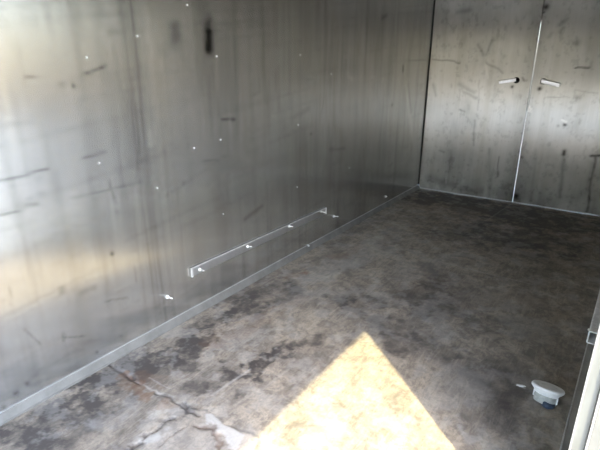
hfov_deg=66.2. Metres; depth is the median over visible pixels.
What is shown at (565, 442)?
baseboard
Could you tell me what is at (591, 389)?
trim
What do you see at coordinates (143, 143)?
wall
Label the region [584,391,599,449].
trim
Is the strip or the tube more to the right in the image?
the tube
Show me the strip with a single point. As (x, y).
(206, 265)
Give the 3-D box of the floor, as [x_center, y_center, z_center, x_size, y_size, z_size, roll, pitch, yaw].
[0.525,0.714,2.928,2.369,0.103,7.030,13,23,33]
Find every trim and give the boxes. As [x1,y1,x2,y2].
[418,0,435,183]
[568,324,599,449]
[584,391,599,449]
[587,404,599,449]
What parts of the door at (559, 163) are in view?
handle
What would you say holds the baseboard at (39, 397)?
attached to the wall
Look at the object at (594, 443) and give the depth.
1.35 m
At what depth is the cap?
2.27 m
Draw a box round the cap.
[532,380,564,408]
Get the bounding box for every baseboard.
[0,185,419,425]
[559,343,593,449]
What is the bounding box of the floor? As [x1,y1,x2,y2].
[0,188,599,449]
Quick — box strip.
[190,207,326,276]
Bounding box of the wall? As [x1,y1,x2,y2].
[0,0,434,411]
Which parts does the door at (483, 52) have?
handle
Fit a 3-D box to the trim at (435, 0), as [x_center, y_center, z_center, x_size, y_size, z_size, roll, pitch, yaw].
[1.599,-1.702,5.775,0.012,2.450,0.024,13,23,33]
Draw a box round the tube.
[586,291,599,344]
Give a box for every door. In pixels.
[419,0,544,201]
[512,0,599,215]
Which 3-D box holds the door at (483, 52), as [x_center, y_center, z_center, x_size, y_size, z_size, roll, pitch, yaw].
[2.066,-1.556,5.438,1.174,2.499,0.072,13,23,33]
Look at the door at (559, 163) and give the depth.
4.99 m

